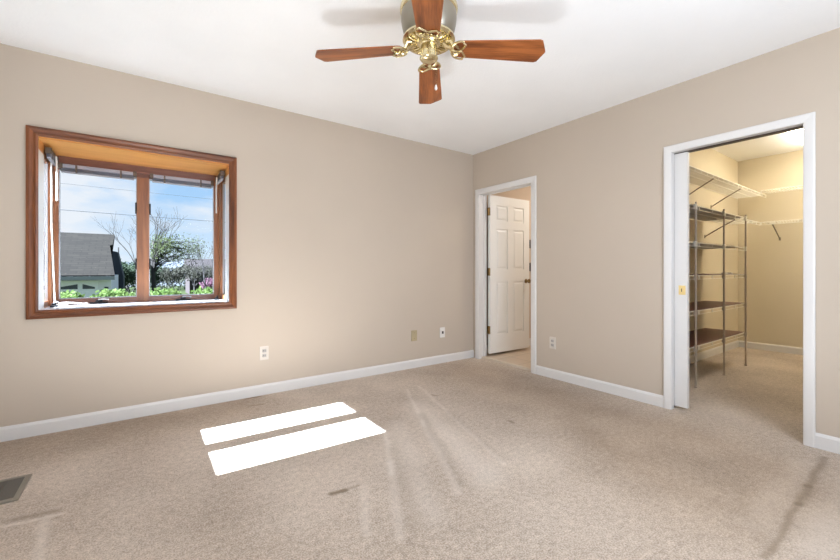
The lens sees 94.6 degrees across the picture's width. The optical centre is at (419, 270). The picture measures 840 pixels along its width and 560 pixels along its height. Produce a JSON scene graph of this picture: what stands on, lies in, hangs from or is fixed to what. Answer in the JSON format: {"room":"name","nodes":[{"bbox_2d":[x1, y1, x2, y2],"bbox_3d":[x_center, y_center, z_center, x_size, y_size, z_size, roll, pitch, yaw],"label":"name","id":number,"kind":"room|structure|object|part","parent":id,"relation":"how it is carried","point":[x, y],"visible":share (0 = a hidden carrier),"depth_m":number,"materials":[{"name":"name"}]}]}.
{"room":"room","nodes":[
{"label":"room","id":0,"kind":"room"},
{"bbox_2d":[0,43,530,426],"bbox_3d":[-0.187,-0.170,4.158,6.550,2.440,0.120,0,0,-36],"label":"wall","id":1,"kind":"structure","parent":0,"point":[352,241],"depth_m":3.27,"materials":[{"name":"beige paint"}]},
{"bbox_2d":[26,125,236,319],"bbox_3d":[-2.144,-0.285,3.015,1.304,1.320,0.596,0,0,-36],"label":"window","id":2,"kind":"structure","parent":1,"relation":"in","point":[72,148],"depth_m":2.87,"materials":[{"name":"brown wood"}]},
{"bbox_3d":[-2.617,-0.295,2.719,0.034,1.100,0.285,0,0,-36],"label":"frame","id":3,"kind":"part","parent":2,"relation":"part of","materials":[{"name":"brown wood"}]},
{"bbox_2d":[45,147,87,304],"bbox_3d":[-2.504,-0.285,2.761,0.203,1.078,0.284,0,0,-36],"label":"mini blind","id":4,"kind":"object","parent":2,"relation":"attached to","point":[54,160],"visible":0.94,"depth_m":2.73,"materials":[{"name":"plastic"}]},
{"bbox_3d":[-2.573,-0.759,2.711,0.020,0.011,0.252,0,0,-36],"label":"rail","id":5,"kind":"part","parent":4,"relation":"part of","materials":[{"name":"white metal"}]},
{"bbox_2d":[58,162,136,179],"bbox_3d":[-2.469,-0.756,2.983,0.464,0.070,0.032,0,0,-36],"label":"mini blind","id":6,"kind":"object","parent":2,"relation":"attached to","point":[66,168],"visible":1,"depth_m":2.97,"materials":[{"name":"plastic"}]},
{"bbox_3d":[-2.469,-0.726,2.983,0.432,0.011,0.020,0,0,-36],"label":"rail","id":7,"kind":"part","parent":6,"relation":"part of","materials":[{"name":"white metal"}]},
{"bbox_3d":[-2.265,-0.295,3.175,1.022,1.100,0.065,0,0,-36],"label":"rail","id":8,"kind":"part","parent":2,"relation":"part of","materials":[{"name":"brown wood"}]},
{"bbox_2d":[150,173,213,188],"bbox_3d":[-2.022,-0.756,3.305,0.464,0.070,0.032,0,0,-36],"label":"mini blind","id":9,"kind":"object","parent":2,"relation":"attached to","point":[162,179],"visible":1,"depth_m":3.29,"materials":[{"name":"plastic"}]},
{"bbox_3d":[-2.022,-0.726,3.305,0.432,0.011,0.020,0,0,-36],"label":"rail","id":10,"kind":"part","parent":9,"relation":"part of","materials":[{"name":"white metal"}]},
{"bbox_2d":[215,170,224,212],"bbox_3d":[-1.724,-0.656,3.320,0.046,0.336,0.284,0,0,-36],"label":"mini blind","id":11,"kind":"object","parent":2,"relation":"attached to","point":[219,178],"visible":1,"depth_m":3.31,"materials":[{"name":"plastic"}]},
{"bbox_3d":[-1.712,-0.295,3.368,0.034,1.100,0.285,0,0,-36],"label":"frame","id":12,"kind":"part","parent":2,"relation":"part of","materials":[{"name":"brown wood"}]},
{"bbox_2d":[0,350,473,441],"bbox_3d":[-1.021,1.006,3.477,4.100,0.088,0.014,0,0,-36],"label":"baseboard","id":13,"kind":"structure","parent":1,"relation":"attached to","point":[13,432],"depth_m":2.98,"materials":[{"name":"white wood"}]},
{"bbox_2d":[260,346,268,359],"bbox_3d":[-1.315,0.700,3.269,0.072,0.115,0.010,0,0,-36],"label":"wall outlet","id":14,"kind":"object","parent":1,"relation":"attached to","point":[264,350],"visible":1,"depth_m":3.27,"materials":[{"name":"beige plastic"}]},
{"bbox_2d":[411,330,416,340],"bbox_3d":[-0.062,0.705,4.168,0.075,0.115,0.008,0,0,-36],"label":"wall plate","id":15,"kind":"object","parent":1,"relation":"attached to","point":[413,332],"visible":1,"depth_m":4.17,"materials":[{"name":"beige plastic"}]},
{"bbox_2d":[440,327,444,337],"bbox_3d":[0.256,0.707,4.394,0.072,0.115,0.012,0,0,-36],"label":"phone jack","id":16,"kind":"object","parent":1,"relation":"attached to","point":[442,329],"visible":1,"depth_m":4.39,"materials":[{"name":"white plastic"}]},
{"bbox_2d":[0,346,839,559],"bbox_3d":[1.645,1.100,2.660,7.780,0.140,4.450,0,0,-36],"label":"floor","id":17,"kind":"structure","parent":0,"point":[473,458],"depth_m":1.98,"materials":[{"name":"beige carpet"}]},
{"bbox_2d":[0,474,31,504],"bbox_3d":[-1.979,1.046,1.827,0.170,0.009,0.270,0,0,-36],"label":"floor vent","id":18,"kind":"object","parent":17,"relation":"in","point":[11,489],"visible":1,"depth_m":1.85,"materials":[{"name":"grey metal"}]},
{"bbox_2d":[689,202,746,387],"bbox_3d":[2.832,0.220,3.955,1.634,1.660,0.402,0,0,-36],"label":"shelving rack","id":19,"kind":"object","parent":17,"relation":"on","point":[697,337],"visible":0.69,"depth_m":3.87,"materials":[{"name":"grey metal"}]},
{"bbox_3d":[2.826,-0.247,3.964,1.624,0.008,0.379,0,0,-36],"label":"shelf","id":20,"kind":"part","parent":19,"relation":"part of","materials":[{"name":"grey metal"}]},
{"bbox_3d":[2.826,-0.579,3.964,1.624,0.008,0.379,0,0,-36],"label":"shelf","id":21,"kind":"part","parent":19,"relation":"part of","materials":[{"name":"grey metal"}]},
{"bbox_2d":[0,0,839,154],"bbox_3d":[0.224,-1.450,1.709,4.362,0.120,4.562,0,0,-36],"label":"ceiling","id":22,"kind":"structure","parent":0,"point":[599,55],"depth_m":2.40,"materials":[{"name":"white paint"}]},
{"bbox_2d":[315,0,544,103],"bbox_3d":[0.045,-1.142,1.954,0.878,0.495,0.878,0,0,-43],"label":"ceiling fan","id":23,"kind":"object","parent":22,"relation":"hanging from","point":[428,26],"visible":1,"depth_m":1.92,"materials":[{"name":"brown wood"}]},
{"bbox_3d":[-0.308,-1.100,1.968,0.455,0.048,0.149,0,0,2],"label":"blade","id":24,"kind":"part","parent":23,"relation":"part of","materials":[{"name":"brown wood"}]},
{"bbox_3d":[0.031,-1.100,1.601,0.149,0.048,0.455,0,0,2],"label":"blade","id":25,"kind":"part","parent":23,"relation":"part of","materials":[{"name":"brown wood"}]},
{"bbox_3d":[0.059,-1.100,2.306,0.149,0.048,0.455,0,0,2],"label":"blade","id":26,"kind":"part","parent":23,"relation":"part of","materials":[{"name":"brown wood"}]},
{"bbox_3d":[0.397,-1.100,1.940,0.455,0.048,0.149,0,0,2],"label":"blade","id":27,"kind":"part","parent":23,"relation":"part of","materials":[{"name":"brown wood"}]},
{"bbox_2d":[482,356,530,370],"bbox_3d":[0.963,1.062,4.306,0.034,0.076,0.749,0,0,-36],"label":"trim","id":28,"kind":"structure","parent":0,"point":[483,357],"depth_m":4.29,"materials":[{"name":"beige wood"}]},
{"bbox_2d":[473,28,839,437],"bbox_3d":[1.983,-0.270,2.902,0.112,2.640,4.450,0,0,-36],"label":"wall","id":29,"kind":"structure","parent":0,"point":[599,175],"depth_m":3.15,"materials":[{"name":"beige paint"}]},
{"bbox_2d":[475,176,535,373],"bbox_3d":[0.965,0.047,4.307,0.131,2.007,0.873,0,0,-36],"label":"door frame","id":30,"kind":"structure","parent":29,"relation":"attached to","point":[481,194],"depth_m":4.58,"materials":[{"name":"white wood"}]},
{"bbox_2d":[487,195,530,353],"bbox_3d":[1.121,0.050,4.808,0.735,1.900,0.107,0,0,-34],"label":"door","id":31,"kind":"structure","parent":29,"relation":"in","point":[508,218],"depth_m":4.80,"materials":[{"name":"white paint"}]},
{"bbox_2d":[549,337,555,348],"bbox_3d":[1.288,0.708,3.766,0.010,0.115,0.070,0,0,-36],"label":"wall outlet","id":32,"kind":"object","parent":29,"relation":"attached to","point":[552,340],"visible":1,"depth_m":3.76,"materials":[{"name":"beige plastic"}]},
{"bbox_2d":[536,365,663,407],"bbox_3d":[1.521,1.006,3.438,0.014,0.088,1.177,0,0,-36],"label":"baseboard","id":33,"kind":"structure","parent":29,"relation":"attached to","point":[627,392],"depth_m":3.33,"materials":[{"name":"white wood"}]},
{"bbox_2d":[674,152,688,408],"bbox_3d":[1.773,0.058,3.204,0.040,1.945,0.780,0,0,-36],"label":"door","id":34,"kind":"structure","parent":29,"relation":"in","point":[681,160],"depth_m":2.91,"materials":[{"name":"white paint"}]},
{"bbox_3d":[1.965,0.150,2.905,0.004,0.070,0.046,0,0,-36],"label":"flush pull","id":35,"kind":"part","parent":34,"relation":"part of","materials":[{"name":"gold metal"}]},
{"bbox_2d":[664,112,815,447],"bbox_3d":[2.147,0.056,2.659,0.131,1.988,0.819,0,0,-36],"label":"door frame","id":36,"kind":"structure","parent":29,"relation":"attached to","point":[807,122],"depth_m":2.38,"materials":[{"name":"white paint"}]},
{"bbox_2d":[815,433,839,453],"bbox_3d":[2.741,1.006,1.737,0.014,0.088,1.372,0,0,-36],"label":"baseboard","id":37,"kind":"structure","parent":29,"relation":"attached to","point":[822,441],"depth_m":2.25,"materials":[{"name":"white wood"}]},
{"bbox_2d":[689,148,737,355],"bbox_3d":[3.052,-0.220,4.432,3.408,2.540,0.090,0,0,-36],"label":"wall","id":38,"kind":"structure","parent":0,"point":[709,261],"depth_m":4.79,"materials":[{"name":"beige paint"}]},
{"bbox_2d":[689,340,738,363],"bbox_3d":[3.033,1.006,4.354,3.288,0.088,0.014,0,0,-36],"label":"baseboard","id":39,"kind":"structure","parent":38,"relation":"attached to","point":[702,355],"depth_m":4.75,"materials":[{"name":"white wood"}]},
{"bbox_2d":[689,165,765,208],"bbox_3d":[3.231,-0.869,4.318,2.956,0.228,0.303,0,0,-36],"label":"wire shelf","id":40,"kind":"object","parent":38,"relation":"attached to","point":[740,191],"visible":0.71,"depth_m":4.48,"materials":[{"name":"white metal"}]},
{"bbox_2d":[704,218,759,237],"bbox_3d":[3.844,-0.493,4.758,0.946,0.228,0.303,0,0,-36],"label":"wire shelf","id":41,"kind":"object","parent":38,"relation":"attached to","point":[727,221],"visible":0.7,"depth_m":4.72,"materials":[{"name":"white metal"}]},
{"bbox_2d":[711,132,802,161],"bbox_3d":[3.542,-1.540,3.756,3.418,0.100,1.780,0,0,-36],"label":"ceiling","id":42,"kind":"structure","parent":0,"point":[781,143],"depth_m":4.71,"materials":[{"name":"white paint"}]},
{"bbox_2d":[787,129,802,144],"bbox_3d":[4.164,-1.442,4.054,1.320,0.095,0.340,0,0,-36],"label":"lamp","id":43,"kind":"object","parent":42,"relation":"attached to","point":[797,134],"visible":0.06,"depth_m":3.98,"materials":[{"name":"white"}]},
{"bbox_2d":[738,150,802,347],"bbox_3d":[4.866,-0.220,4.723,0.120,2.540,1.550,0,0,-36],"label":"wall","id":44,"kind":"structure","parent":0,"point":[774,266],"depth_m":5.03,"materials":[{"name":"beige paint"}]},
{"bbox_2d":[739,340,802,354],"bbox_3d":[4.816,1.006,4.678,0.014,0.088,1.535,0,0,-36],"label":"baseboard","id":45,"kind":"structure","parent":44,"relation":"attached to","point":[753,345],"depth_m":5.02,"materials":[{"name":"white wood"}]},
{"bbox_2d":[760,219,802,240],"bbox_3d":[4.771,-0.494,4.490,0.306,0.229,1.206,0,0,-36],"label":"wire shelf","id":46,"kind":"object","parent":44,"relation":"attached to","point":[798,220],"visible":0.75,"depth_m":4.80,"materials":[{"name":"white metal"}]},
{"bbox_2d":[760,185,802,193],"bbox_3d":[4.772,-0.894,4.490,0.303,0.228,1.206,0,0,-36],"label":"wire shelf","id":47,"kind":"object","parent":44,"relation":"attached to","point":[798,188],"visible":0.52,"depth_m":4.77,"materials":[{"name":"white metal"}]},
{"label":"outside","id":48,"kind":"structure","parent":0,"visible":0},
{"bbox_2d":[126,261,185,286],"bbox_3d":[-232.489,1.059,329.717,520.000,23.984,140.000,0,0,-36],"label":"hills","id":49,"kind":"structure","parent":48,"point":[181,262],"depth_m":328.93,"materials":[{"name":"white"}]},
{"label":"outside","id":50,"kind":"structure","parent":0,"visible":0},
{"bbox_2d":[125,286,187,294],"bbox_3d":[-23.248,2.156,34.553,44.000,1.190,75.000,0,0,-36],"label":"lawn","id":51,"kind":"structure","parent":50,"point":[181,290],"depth_m":53.45,"materials":[{"name":"green plant"}]},
{"bbox_2d":[60,290,84,297],"bbox_3d":[-5.114,0.966,5.472,0.658,1.370,0.959,0,0,-36],"label":"bush","id":52,"kind":"object","parent":51,"relation":"on","point":[67,294],"visible":0.04,"depth_m":5.59,"materials":[{"name":"green plant"}]},
{"bbox_2d":[60,232,124,297],"bbox_3d":[-19.601,0.505,16.531,10.920,4.470,8.940,0,0,-36],"label":"house","id":53,"kind":"structure","parent":51,"relation":"on","point":[89,263],"depth_m":16.48,"materials":[{"name":"grey"}]},
{"bbox_3d":[-14.445,1.585,15.313,2.680,2.310,0.070,0,0,-36],"label":"garage door","id":54,"kind":"part","parent":53,"relation":"part of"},
{"bbox_2d":[89,288,135,296],"bbox_3d":[-4.636,0.958,5.882,0.632,1.372,0.834,0,0,-36],"label":"bush","id":55,"kind":"object","parent":51,"relation":"on","point":[121,292],"visible":0.08,"depth_m":5.81,"materials":[{"name":"green plant"}]},
{"bbox_2d":[121,258,135,290],"bbox_3d":[-20.721,0.981,26.807,2.654,3.543,3.201,0,0,38],"label":"shade tree","id":56,"kind":"object","parent":51,"relation":"on","point":[129,272],"visible":0.36,"depth_m":26.71,"materials":[{"name":"green plant"}]},
{"bbox_2d":[97,215,177,263],"bbox_3d":[-16.441,-0.304,23.480,4.192,6.106,3.541,0,0,-11],"label":"bare tree","id":57,"kind":"object","parent":51,"relation":"on","point":[111,215],"visible":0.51,"depth_m":22.68,"materials":[{"name":"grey plant"}]},
{"bbox_2d":[121,261,155,293],"bbox_3d":[-22.531,1.039,30.424,3.153,3.472,3.716,0,0,-36],"label":"shade tree","id":58,"kind":"object","parent":51,"relation":"on","point":[126,287],"visible":0.04,"depth_m":30.32,"materials":[{"name":"green plant"}]},
{"bbox_2d":[133,266,169,286],"bbox_3d":[-24.003,1.067,34.573,2.871,3.365,3.353,0,0,9],"label":"shade tree","id":59,"kind":"object","parent":51,"relation":"on","point":[157,277],"visible":0.16,"depth_m":34.56,"materials":[{"name":"green plant"}]},
{"bbox_2d":[128,265,185,289],"bbox_3d":[-32.850,1.219,54.047,22.512,3.948,10.314,0,0,-36],"label":"thicket","id":60,"kind":"object","parent":51,"relation":"on","point":[162,287],"visible":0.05,"depth_m":52.25,"materials":[{"name":"plant"}]},
{"bbox_2d":[150,287,181,294],"bbox_3d":[-4.080,0.952,6.200,0.661,1.364,0.926,0,0,-36],"label":"bush","id":61,"kind":"object","parent":51,"relation":"on","point":[169,291],"visible":0.09,"depth_m":6.12,"materials":[{"name":"green plant"}]},
{"bbox_2d":[127,207,207,291],"bbox_3d":[-12.685,-0.233,19.672,3.240,5.973,2.056,0,0,-18],"label":"leafy tree","id":62,"kind":"object","parent":51,"relation":"on","point":[157,251],"visible":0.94,"depth_m":19.47,"materials":[{"name":"green plant"}]},
{"bbox_2d":[157,263,189,290],"bbox_3d":[-19.735,1.093,31.324,2.161,3.307,2.414,0,0,3],"label":"tree","id":63,"kind":"object","parent":51,"relation":"on","point":[177,273],"visible":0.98,"depth_m":30.80,"materials":[{"name":"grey plant"}]},
{"bbox_2d":[180,261,208,292],"bbox_3d":[-20.332,0.953,35.090,2.876,3.606,2.161,0,0,21],"label":"tree","id":64,"kind":"object","parent":51,"relation":"on","point":[193,273],"visible":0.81,"depth_m":34.79,"materials":[{"name":"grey plant"}]},
{"bbox_2d":[180,235,212,288],"bbox_3d":[-13.944,0.183,24.654,3.334,5.103,2.394,0,0,20],"label":"bare tree","id":65,"kind":"object","parent":51,"relation":"on","point":[203,268],"visible":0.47,"depth_m":24.72,"materials":[{"name":"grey plant"}]},
{"bbox_2d":[184,259,212,293],"bbox_3d":[-23.888,0.683,46.770,7.800,4.000,5.800,0,0,-36],"label":"house","id":66,"kind":"structure","parent":51,"relation":"on","point":[189,286],"depth_m":43.81,"materials":[{"name":"grey wood"}]},
{"bbox_2d":[189,286,212,293],"bbox_3d":[-3.569,0.947,6.545,0.630,1.359,0.870,0,0,-36],"label":"bush","id":67,"kind":"object","parent":51,"relation":"on","point":[208,290],"visible":0.06,"depth_m":6.53,"materials":[{"name":"green plant"}]},
{"bbox_2d":[199,278,212,290],"bbox_3d":[-15.530,1.646,28.855,1.554,2.246,1.490,0,0,-14],"label":"blossom tree","id":68,"kind":"object","parent":51,"relation":"on","point":[210,282],"visible":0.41,"depth_m":28.39,"materials":[{"name":"pink plant"}]},
{"bbox_2d":[205,264,212,278],"bbox_3d":[-20.484,1.020,39.040,2.228,3.434,2.150,0,0,26],"label":"tree","id":69,"kind":"object","parent":51,"relation":"on","point":[210,268],"visible":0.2,"depth_m":38.48,"materials":[{"name":"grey plant"}]},
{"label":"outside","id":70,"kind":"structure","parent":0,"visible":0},
{"bbox_2d":[60,209,212,221],"bbox_3d":[-6.353,-1.848,14.428,32.000,0.336,0.019,0,0,-36],"label":"power line","id":71,"kind":"object","parent":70,"point":[60,209],"visible":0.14,"depth_m":12.26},
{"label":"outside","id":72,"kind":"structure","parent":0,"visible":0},
{"bbox_2d":[62,183,206,198],"bbox_3d":[-6.353,-2.628,14.428,32.000,0.327,0.009,0,0,-36],"label":"power line","id":73,"kind":"object","parent":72,"point":[62,183],"visible":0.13,"depth_m":12.21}
]}

